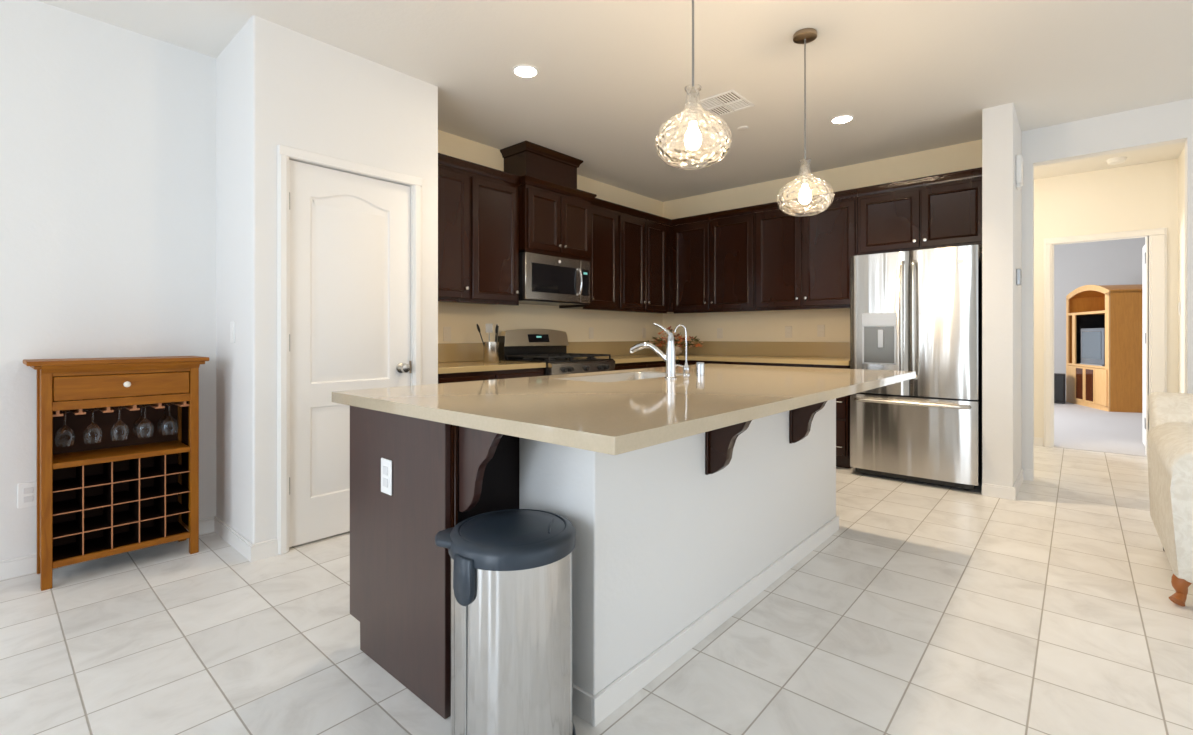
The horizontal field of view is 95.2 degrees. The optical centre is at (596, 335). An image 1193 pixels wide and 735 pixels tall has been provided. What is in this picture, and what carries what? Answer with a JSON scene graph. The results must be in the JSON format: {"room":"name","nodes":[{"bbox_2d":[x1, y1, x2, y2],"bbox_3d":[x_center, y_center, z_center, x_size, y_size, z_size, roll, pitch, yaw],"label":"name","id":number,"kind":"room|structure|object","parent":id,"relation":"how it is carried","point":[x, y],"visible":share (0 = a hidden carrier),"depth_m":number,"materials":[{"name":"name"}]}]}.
{"room":"kitchen","nodes":[
{"label":"kitchen","id":0,"kind":"room"},
{"bbox_2d":[216,15,437,543],"bbox_3d":[-1.649,-0.240,3.358,0.760,2.720,1.045,0,0,41],"label":"wall","id":1,"kind":"structure","parent":0,"point":[276,84],"depth_m":2.91,"materials":[{"name":"white paint"}]},
{"bbox_2d":[0,516,277,579],"bbox_3d":[-2.719,1.077,2.048,0.653,0.085,4.425,0,0,41],"label":"baseboard","id":2,"kind":"structure","parent":1,"relation":"attached to","point":[269,548],"depth_m":2.74,"materials":[{"name":"white paint"}]},
{"bbox_2d":[230,321,234,342],"bbox_3d":[-1.953,-0.020,2.923,0.070,0.115,0.008,0,0,41],"label":"light switch","id":3,"kind":"object","parent":1,"relation":"attached to","point":[232,324],"visible":1,"depth_m":2.91,"materials":[{"name":"white plastic"}]},
{"bbox_2d":[277,144,421,554],"bbox_3d":[-1.405,0.070,3.132,0.144,2.100,0.814,0,0,41],"label":"trim","id":4,"kind":"structure","parent":1,"relation":"attached to","point":[284,153],"depth_m":2.82,"materials":[{"name":"white paint"}]},
{"bbox_2d":[289,160,410,546],"bbox_3d":[-1.373,0.092,3.098,0.108,2.032,0.714,0,0,41],"label":"door","id":5,"kind":"structure","parent":1,"relation":"in","point":[349,234],"depth_m":3.03,"materials":[{"name":"white paint"}]},
{"bbox_2d":[0,0,662,560],"bbox_3d":[-1.864,-0.240,3.598,0.120,2.720,8.120,0,0,41],"label":"wall","id":6,"kind":"structure","parent":0,"point":[108,131],"depth_m":2.80,"materials":[{"name":"white paint"}]},
{"bbox_2d":[18,481,36,508],"bbox_3d":[-2.683,0.750,2.574,0.008,0.115,0.070,0,0,41],"label":"wall outlet","id":7,"kind":"object","parent":6,"relation":"attached to","point":[27,492],"visible":0.85,"depth_m":2.57,"materials":[{"name":"white plastic"}]},
{"bbox_2d":[24,487,32,493],"bbox_3d":[-2.681,0.730,2.572,0.002,0.028,0.032,0,0,41],"label":"socket","id":8,"kind":"object","parent":7,"relation":"attached to","point":[27,490],"depth_m":2.57,"materials":[{"name":"white plastic"}]},
{"bbox_2d":[24,496,32,502],"bbox_3d":[-2.681,0.770,2.572,0.002,0.028,0.032,0,0,41],"label":"socket","id":9,"kind":"object","parent":7,"relation":"attached to","point":[27,499],"depth_m":2.57,"materials":[{"name":"white plastic"}]},
{"bbox_2d":[443,327,450,340],"bbox_3d":[-1.173,-0.015,4.282,0.008,0.115,0.070,0,0,41],"label":"wall outlet","id":10,"kind":"object","parent":6,"relation":"attached to","point":[446,330],"visible":1,"depth_m":4.28,"materials":[{"name":"beige plastic"}]},
{"bbox_2d":[438,153,472,302],"bbox_3d":[-1.202,-0.763,3.970,0.375,1.033,0.460,0,0,41],"label":"upper cabinet","id":11,"kind":"object","parent":6,"relation":"attached to","point":[453,182],"visible":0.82,"depth_m":3.93,"materials":[{"name":"brown wood"}]},
{"bbox_2d":[438,343,482,362],"bbox_3d":[-1.170,0.132,4.275,0.018,0.147,0.958,0,0,41],"label":"backsplash","id":12,"kind":"structure","parent":6,"relation":"attached to","point":[447,352],"depth_m":4.35,"materials":[{"name":"brown stone"}]},
{"bbox_2d":[451,163,520,305],"bbox_3d":[-0.891,-0.763,4.321,0.375,1.033,0.477,0,0,41],"label":"upper cabinet","id":13,"kind":"object","parent":6,"relation":"attached to","point":[493,202],"visible":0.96,"depth_m":4.21,"materials":[{"name":"brown wood"}]},
{"bbox_2d":[500,141,582,193],"bbox_3d":[-0.474,-1.440,4.820,0.338,0.315,0.688,0,0,41],"label":"chase","id":14,"kind":"object","parent":6,"relation":"attached to","point":[525,157],"visible":0.78,"depth_m":4.65,"materials":[{"name":"brown wood"}]},
{"bbox_2d":[519,174,596,260],"bbox_3d":[-0.446,-0.979,4.764,0.455,0.603,0.853,0,0,41],"label":"upper cabinet","id":15,"kind":"object","parent":6,"relation":"attached to","point":[551,222],"visible":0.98,"depth_m":4.58,"materials":[{"name":"brown wood"}]},
{"bbox_2d":[519,252,589,305],"bbox_3d":[-0.443,-0.479,4.762,0.454,0.391,0.770,0,0,41],"label":"microwave","id":16,"kind":"object","parent":15,"relation":"attached to","point":[549,280],"visible":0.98,"depth_m":4.60,"materials":[{"name":"silver metal"}]},
{"bbox_2d":[559,198,620,310],"bbox_3d":[-0.057,-0.763,5.264,0.375,1.033,0.485,0,0,41],"label":"upper cabinet","id":17,"kind":"object","parent":6,"relation":"attached to","point":[604,222],"visible":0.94,"depth_m":5.18,"materials":[{"name":"brown wood"}]},
{"bbox_2d":[589,327,593,338],"bbox_3d":[-0.053,-0.030,5.548,0.008,0.115,0.070,0,0,41],"label":"wall outlet","id":18,"kind":"object","parent":6,"relation":"attached to","point":[591,329],"visible":1,"depth_m":5.55,"materials":[{"name":"beige plastic"}]},
{"bbox_2d":[601,205,669,313],"bbox_3d":[0.387,-0.763,5.765,0.375,1.033,0.851,0,0,41],"label":"upper cabinet","id":19,"kind":"object","parent":6,"relation":"attached to","point":[642,240],"visible":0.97,"depth_m":5.62,"materials":[{"name":"brown wood"}]},
{"bbox_2d":[642,328,645,337],"bbox_3d":[0.544,-0.030,6.222,0.008,0.115,0.070,0,0,41],"label":"wall outlet","id":20,"kind":"object","parent":6,"relation":"attached to","point":[643,329],"visible":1,"depth_m":6.21,"materials":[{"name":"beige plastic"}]},
{"bbox_2d":[658,219,673,313],"bbox_3d":[0.799,-0.772,6.230,0.360,1.015,0.390,0,0,41],"label":"upper cabinet","id":21,"kind":"object","parent":6,"relation":"attached to","point":[670,226],"visible":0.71,"depth_m":6.03,"materials":[{"name":"brown wood"}]},
{"bbox_2d":[0,402,1192,734],"bbox_3d":[3.212,1.168,4.234,7.200,0.104,15.800,0,0,41],"label":"floor","id":22,"kind":"structure","parent":0,"point":[930,609],"depth_m":2.03,"materials":[{"name":"tile"}]},
{"bbox_2d":[23,356,208,590],"bbox_3d":[-2.347,0.615,2.689,0.330,1.010,0.656,0,0,41],"label":"wine rack","id":23,"kind":"object","parent":22,"relation":"on","point":[97,498],"visible":1,"depth_m":2.67,"materials":[{"name":"brown wood"}]},
{"bbox_2d":[54,411,74,446],"bbox_3d":[-2.450,0.427,2.512,0.070,0.156,0.070,0,0,41],"label":"wine glass","id":24,"kind":"object","parent":23,"relation":"hanging from","point":[73,411],"visible":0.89,"depth_m":2.52,"materials":[{"name":"clear glass"}]},
{"bbox_2d":[83,409,102,442],"bbox_3d":[-2.387,0.427,2.584,0.070,0.156,0.070,0,0,41],"label":"wine glass","id":25,"kind":"object","parent":23,"relation":"hanging from","point":[100,409],"visible":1,"depth_m":2.58,"materials":[{"name":"clear glass"}]},
{"bbox_2d":[110,407,128,439],"bbox_3d":[-2.324,0.427,2.655,0.070,0.156,0.070,0,0,41],"label":"wine glass","id":26,"kind":"object","parent":23,"relation":"hanging from","point":[127,407],"visible":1,"depth_m":2.66,"materials":[{"name":"clear glass"}]},
{"bbox_2d":[53,440,189,468],"bbox_3d":[-2.349,0.581,2.696,0.268,0.025,0.501,0,0,41],"label":"shelf","id":27,"kind":"object","parent":23,"relation":"attached to","point":[80,456],"depth_m":2.68,"materials":[{"name":"brown wood"}]},
{"bbox_2d":[136,405,153,436],"bbox_3d":[-2.260,0.427,2.728,0.070,0.156,0.070,0,0,41],"label":"wine glass","id":28,"kind":"object","parent":23,"relation":"hanging from","point":[153,405],"visible":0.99,"depth_m":2.73,"materials":[{"name":"clear glass"}]},
{"bbox_2d":[438,368,543,383],"bbox_3d":[-0.933,0.683,4.064,0.647,0.873,0.958,0,0,41],"label":"base cabinet","id":29,"kind":"object","parent":22,"relation":"on","point":[516,373],"visible":0.02,"depth_m":3.83,"materials":[{"name":"brown wood"}]},
{"bbox_2d":[438,343,545,373],"bbox_3d":[-0.942,0.151,4.072,0.628,0.187,0.958,0,0,41],"label":"countertop","id":30,"kind":"structure","parent":29,"relation":"on","point":[452,356],"depth_m":4.22,"materials":[{"name":"brown stone"}]},
{"bbox_2d":[483,342,498,362],"bbox_3d":[-0.819,0.126,4.236,0.120,0.160,0.120,0,0,41],"label":"utensil crock","id":31,"kind":"object","parent":30,"relation":"on","point":[490,349],"visible":1,"depth_m":4.18,"materials":[{"name":"silver metal"}]},
{"bbox_2d":[477,324,483,344],"bbox_3d":[-0.879,0.051,4.202,0.054,0.288,0.099,0,0,41],"label":"ladle","id":32,"kind":"object","parent":31,"relation":"in","point":[478,327],"visible":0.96,"depth_m":4.18,"materials":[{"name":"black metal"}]},
{"bbox_2d":[486,324,492,341],"bbox_3d":[-0.837,0.049,4.255,0.055,0.290,0.021,0,0,-27],"label":"turner","id":33,"kind":"object","parent":31,"relation":"in","point":[489,327],"visible":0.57,"depth_m":4.26,"materials":[{"name":"grey plastic"}]},
{"bbox_2d":[435,509,575,734],"bbox_3d":[-0.238,0.816,1.482,0.344,0.608,0.372,0,0,41],"label":"trash can","id":34,"kind":"object","parent":22,"relation":"on","point":[512,569],"visible":1,"depth_m":1.35,"materials":[{"name":"silver metal"}]},
{"bbox_2d":[498,329,614,375],"bbox_3d":[-0.319,0.512,4.686,0.711,1.155,0.768,0,0,41],"label":"gas range","id":35,"kind":"object","parent":22,"relation":"on","point":[548,346],"visible":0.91,"depth_m":4.66,"materials":[{"name":"silver metal"}]},
{"bbox_2d":[504,357,612,362],"bbox_3d":[-0.314,0.206,4.682,0.565,0.016,0.767,0,0,41],"label":"cooktop","id":36,"kind":"object","parent":35,"relation":"in","point":[525,359],"depth_m":4.56,"materials":[{"name":"black ceramic"}]},
{"bbox_2d":[350,399,838,726],"bbox_3d":[0.318,0.683,2.511,1.160,0.874,2.404,0,0,41],"label":"kitchen island","id":37,"kind":"object","parent":22,"relation":"on","point":[674,538],"visible":0.67,"depth_m":1.78,"materials":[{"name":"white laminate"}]},
{"bbox_2d":[383,466,387,475],"bbox_3d":[-0.701,0.447,1.810,0.032,0.028,0.002,0,0,41],"label":"socket","id":38,"kind":"object","parent":37,"relation":"attached to","point":[385,468],"depth_m":1.81,"materials":[{"name":"white plastic"}]},
{"bbox_2d":[383,478,387,487],"bbox_3d":[-0.701,0.487,1.810,0.032,0.028,0.002,0,0,41],"label":"socket","id":39,"kind":"object","parent":37,"relation":"attached to","point":[385,480],"depth_m":1.81,"materials":[{"name":"white plastic"}]},
{"bbox_2d":[381,458,391,495],"bbox_3d":[-0.698,0.467,1.812,0.070,0.115,0.006,0,0,41],"label":"outlet plate","id":40,"kind":"object","parent":37,"relation":"attached to","point":[386,463],"depth_m":1.81,"materials":[{"name":"white plastic"}]},
{"bbox_2d":[332,362,915,454],"bbox_3d":[0.441,0.191,2.608,1.369,0.108,2.765,0,0,41],"label":"island countertop","id":41,"kind":"structure","parent":37,"relation":"on","point":[612,418],"depth_m":1.78,"materials":[{"name":"beige stone"}]},
{"bbox_2d":[554,372,681,381],"bbox_3d":[0.142,0.286,2.825,0.388,0.148,0.758,0,0,41],"label":"sink","id":42,"kind":"object","parent":41,"relation":"in","point":[616,377],"visible":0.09,"depth_m":3.07,"materials":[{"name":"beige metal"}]},
{"bbox_2d":[629,323,676,378],"bbox_3d":[0.273,0.071,2.681,0.253,0.272,0.058,0,0,29],"label":"kitchen faucet","id":43,"kind":"object","parent":41,"relation":"on","point":[669,357],"visible":1,"depth_m":2.62,"materials":[{"name":"silver metal"}]},
{"bbox_2d":[674,325,689,375],"bbox_3d":[0.449,0.073,2.863,0.085,0.267,0.040,0,0,19],"label":"tap","id":44,"kind":"object","parent":41,"relation":"on","point":[685,367],"visible":0.98,"depth_m":2.85,"materials":[{"name":"silver metal"}]},
{"bbox_2d":[615,361,665,369],"bbox_3d":[0.260,0.683,5.412,0.647,0.873,1.067,0,0,41],"label":"base cabinet","id":45,"kind":"object","parent":22,"relation":"on","point":[651,364],"visible":0.02,"depth_m":5.14,"materials":[{"name":"brown wood"}]},
{"bbox_2d":[679,360,739,364],"bbox_3d":[1.290,0.683,5.623,0.679,0.873,0.647,0,0,41],"label":"base cabinet","id":46,"kind":"object","parent":22,"relation":"on","point":[681,362],"visible":0.02,"depth_m":5.42,"materials":[{"name":"brown wood"}]},
{"bbox_2d":[740,362,852,468],"bbox_3d":[1.911,0.683,5.072,0.977,0.873,0.650,0,0,41],"label":"base cabinet","id":47,"kind":"object","parent":22,"relation":"on","point":[842,403],"visible":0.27,"depth_m":4.57,"materials":[{"name":"brown wood"}]},
{"bbox_2d":[567,341,849,365],"bbox_3d":[1.086,0.151,5.108,2.293,0.187,1.706,0,0,41],"label":"countertop","id":48,"kind":"structure","parent":47,"relation":"on","point":[818,353],"depth_m":5.50,"materials":[{"name":"brown stone"}]},
{"bbox_2d":[648,326,702,354],"bbox_3d":[0.859,0.046,5.923,0.622,0.319,0.233,0,0,-4],"label":"flower arrangement","id":49,"kind":"object","parent":48,"relation":"on","point":[678,350],"visible":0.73,"depth_m":5.89,"materials":[{"name":"red plant"}]},
{"bbox_2d":[850,245,981,489],"bbox_3d":[2.576,0.234,4.361,0.856,1.772,0.775,0,0,41],"label":"refrigerator","id":50,"kind":"object","parent":22,"relation":"on","point":[920,311],"visible":0.88,"depth_m":4.07,"materials":[{"name":"silver metal"}]},
{"bbox_2d":[1054,373,1065,403],"bbox_3d":[7.646,0.873,9.121,0.305,0.486,0.305,0,0,41],"label":"speaker","id":51,"kind":"object","parent":22,"relation":"on","point":[1059,378],"visible":0.48,"depth_m":8.96},
{"bbox_2d":[1054,375,1063,400],"bbox_3d":[7.550,0.860,9.012,0.265,0.420,0.014,0,0,41],"label":"grille","id":52,"kind":"object","parent":51,"relation":"attached to","point":[1058,379],"depth_m":8.96,"materials":[{"name":"black fabric"}]},
{"bbox_2d":[1066,284,1141,412],"bbox_3d":[8.051,0.155,8.548,0.635,1.922,1.280,0,0,19],"label":"entertainment center","id":53,"kind":"object","parent":22,"relation":"on","point":[1116,386],"visible":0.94,"depth_m":8.07,"materials":[{"name":"brown wood"}]},
{"bbox_2d":[1080,328,1104,365],"bbox_3d":[7.953,0.169,8.465,0.448,0.580,0.700,0,0,19],"label":"television","id":54,"kind":"object","parent":53,"relation":"on","point":[1092,339],"visible":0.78,"depth_m":8.47,"materials":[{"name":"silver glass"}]},
{"bbox_2d":[1147,392,1192,605],"bbox_3d":[3.149,0.720,2.352,1.045,0.808,1.296,0,0,41],"label":"sofa","id":55,"kind":"object","parent":22,"relation":"on","point":[1170,433],"visible":1,"depth_m":2.38,"materials":[{"name":"beige fabric"}]},
{"bbox_2d":[37,0,1192,201],"bbox_3d":[1.248,-1.650,2.014,7.200,0.100,9.870,0,0,41],"label":"ceiling","id":56,"kind":"structure","parent":0,"point":[913,76],"depth_m":3.20,"materials":[{"name":"white paint"}]},
{"bbox_2d":[513,65,538,77],"bbox_3d":[-0.428,-1.595,3.289,0.156,0.007,0.156,0,0,41],"label":"recessed light","id":57,"kind":"object","parent":56,"relation":"in","point":[526,71],"visible":1,"depth_m":3.29,"materials":[{"name":"white plastic"}]},
{"bbox_2d":[655,0,731,168],"bbox_3d":[0.363,-1.122,2.049,0.284,0.954,0.284,0,0,41],"label":"pendant light","id":58,"kind":"object","parent":56,"relation":"hanging from","point":[693,137],"visible":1,"depth_m":2.03,"materials":[{"name":"clear glass"}]},
{"bbox_2d":[685,86,700,149],"bbox_3d":[0.363,-0.819,2.049,0.062,0.236,0.062,0,0,41],"label":"bulb","id":59,"kind":"object","parent":58,"relation":"attached to","point":[693,137],"depth_m":2.03,"materials":[{"name":"white glass"}]},
{"bbox_2d":[697,90,754,116],"bbox_3d":[0.879,-1.595,3.755,0.300,0.010,0.320,0,0,41],"label":"ceiling vent","id":60,"kind":"object","parent":56,"relation":"in","point":[728,102],"visible":0.87,"depth_m":3.74,"materials":[{"name":"white plastic"}]},
{"bbox_2d":[737,126,748,130],"bbox_3d":[1.127,-1.595,4.193,0.084,0.008,0.084,0,0,41],"label":"sprinkler cover","id":61,"kind":"object","parent":56,"relation":"attached to","point":[742,128],"visible":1,"depth_m":4.18,"materials":[{"name":"white paint"}]},
{"bbox_2d":[777,28,833,216],"bbox_3d":[1.105,-1.122,2.888,0.284,0.954,0.284,0,0,41],"label":"pendant light","id":62,"kind":"object","parent":56,"relation":"hanging from","point":[804,36],"visible":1,"depth_m":2.87,"materials":[{"name":"clear glass"}]},
{"bbox_2d":[799,159,810,203],"bbox_3d":[1.105,-0.819,2.888,0.062,0.236,0.062,0,0,41],"label":"socket","id":63,"kind":"object","parent":62,"relation":"attached to","point":[805,195],"depth_m":2.87,"materials":[{"name":"grey metal"}]},
{"bbox_2d":[831,115,853,123],"bbox_3d":[1.811,-1.595,4.019,0.156,0.007,0.156,0,0,41],"label":"recessed light","id":64,"kind":"object","parent":56,"relation":"in","point":[843,118],"visible":1,"depth_m":4.02,"materials":[{"name":"white plastic"}]},
{"bbox_2d":[1106,156,1126,164],"bbox_3d":[4.697,-1.579,4.924,0.140,0.040,0.140,0,0,41],"label":"smoke detector","id":65,"kind":"object","parent":56,"relation":"attached to","point":[1116,160],"visible":1,"depth_m":4.89,"materials":[{"name":"white plastic"}]},
{"bbox_2d":[663,98,1192,478],"bbox_3d":[3.423,-0.240,4.262,6.920,2.720,0.120,0,0,41],"label":"wall","id":66,"kind":"structure","parent":0,"point":[755,326],"depth_m":4.27,"materials":[{"name":"beige paint"}]},
{"bbox_2d":[567,341,849,357],"bbox_3d":[1.086,0.132,5.108,2.293,0.147,1.706,0,0,41],"label":"backsplash","id":67,"kind":"structure","parent":66,"relation":"attached to","point":[794,349],"depth_m":5.64,"materials":[{"name":"brown stone"}]},
{"bbox_2d":[672,206,755,313],"bbox_3d":[1.303,-0.763,5.804,0.956,1.033,0.375,0,0,41],"label":"upper cabinet","id":68,"kind":"object","parent":66,"relation":"attached to","point":[714,255],"visible":0.98,"depth_m":5.66,"materials":[{"name":"brown wood"}]},
{"bbox_2d":[717,328,722,338],"bbox_3d":[1.358,-0.030,6.002,0.070,0.115,0.008,0,0,41],"label":"wall outlet","id":69,"kind":"object","parent":66,"relation":"attached to","point":[719,330],"visible":1,"depth_m":6.00,"materials":[{"name":"beige plastic"}]},
{"bbox_2d":[785,326,791,337],"bbox_3d":[1.935,-0.040,5.492,0.070,0.115,0.008,0,0,41],"label":"wall outlet","id":70,"kind":"object","parent":66,"relation":"attached to","point":[788,329],"visible":1,"depth_m":5.49,"materials":[{"name":"beige plastic"}]},
{"bbox_2d":[754,188,857,310],"bbox_3d":[2.017,-0.763,5.173,0.944,1.033,0.375,0,0,41],"label":"upper cabinet","id":71,"kind":"object","parent":66,"relation":"attached to","point":[803,262],"visible":0.91,"depth_m":5.03,"materials":[{"name":"brown wood"}]},
{"bbox_2d":[856,167,981,254],"bbox_3d":[2.720,-0.985,4.550,0.930,0.590,0.375,0,0,41],"label":"upper cabinet","id":72,"kind":"object","parent":66,"relation":"attached to","point":[898,216],"visible":0.82,"depth_m":4.42,"materials":[{"name":"brown wood"}]},
{"bbox_2d":[1034,437,1042,445],"bbox_3d":[4.668,1.077,4.030,1.497,0.085,4.499,0,0,-13],"label":"baseboard","id":73,"kind":"structure","parent":66,"relation":"attached to","point":[1037,441],"depth_m":5.55,"materials":[{"name":"white paint"}]},
{"bbox_2d":[982,102,1020,486],"bbox_3d":[3.023,-0.240,4.055,0.175,2.720,0.720,0,0,41],"label":"wall pillar","id":74,"kind":"structure","parent":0,"point":[1001,130],"depth_m":3.80,"materials":[{"name":"white paint"}]},
{"bbox_2d":[982,468,1032,500],"bbox_3d":[3.045,1.077,4.027,0.750,0.085,0.188,0,0,-44],"label":"baseboard","id":75,"kind":"structure","parent":74,"relation":"attached to","point":[1004,492],"depth_m":3.80,"materials":[{"name":"white paint"}]},
{"bbox_2d":[1015,154,1022,189],"bbox_3d":[3.019,-1.167,3.891,0.034,0.225,0.150,0,0,41],"label":"door chime","id":76,"kind":"object","parent":74,"relation":"attached to","point":[1018,158],"visible":1,"depth_m":3.84,"materials":[{"name":"white plastic"}]},
{"bbox_2d":[1016,269,1021,285],"bbox_3d":[3.035,-0.422,3.914,0.027,0.115,0.085,0,0,41],"label":"thermostat","id":77,"kind":"object","parent":74,"relation":"attached to","point":[1018,271],"visible":1,"depth_m":3.89,"materials":[{"name":"white plastic"}]},
{"bbox_2d":[1054,237,1144,373],"bbox_3d":[8.879,-0.430,9.583,5.800,3.100,0.120,0,0,41],"label":"wall","id":78,"kind":"structure","parent":0,"point":[1109,262],"depth_m":9.67,"materials":[{"name":"grey paint"}]},
{"bbox_2d":[1034,159,1177,445],"bbox_3d":[4.579,-0.240,5.576,2.110,2.720,0.120,0,0,41],"label":"wall","id":79,"kind":"structure","parent":0,"point":[1139,196],"depth_m":5.22,"materials":[{"name":"white paint"}]},
{"bbox_2d":[1044,228,1166,456],"bbox_3d":[4.893,0.068,5.278,0.865,2.105,0.150,0,0,41],"label":"trim","id":80,"kind":"structure","parent":79,"relation":"attached to","point":[1157,271],"depth_m":5.04,"materials":[{"name":"white paint"}]},
{"bbox_2d":[1142,245,1145,445],"bbox_3d":[5.402,0.095,5.355,0.066,2.020,0.780,0,0,41],"label":"door","id":81,"kind":"structure","parent":79,"relation":"in","point":[1143,248],"depth_m":5.56,"materials":[{"name":"white paint"}]},
{"bbox_2d":[1178,147,1184,392],"bbox_3d":[4.744,-0.240,4.261,0.120,2.720,1.630,0,0,41],"label":"wall","id":82,"kind":"structure","parent":0,"point":[1181,159],"depth_m":4.74,"materials":[{"name":"white paint"}]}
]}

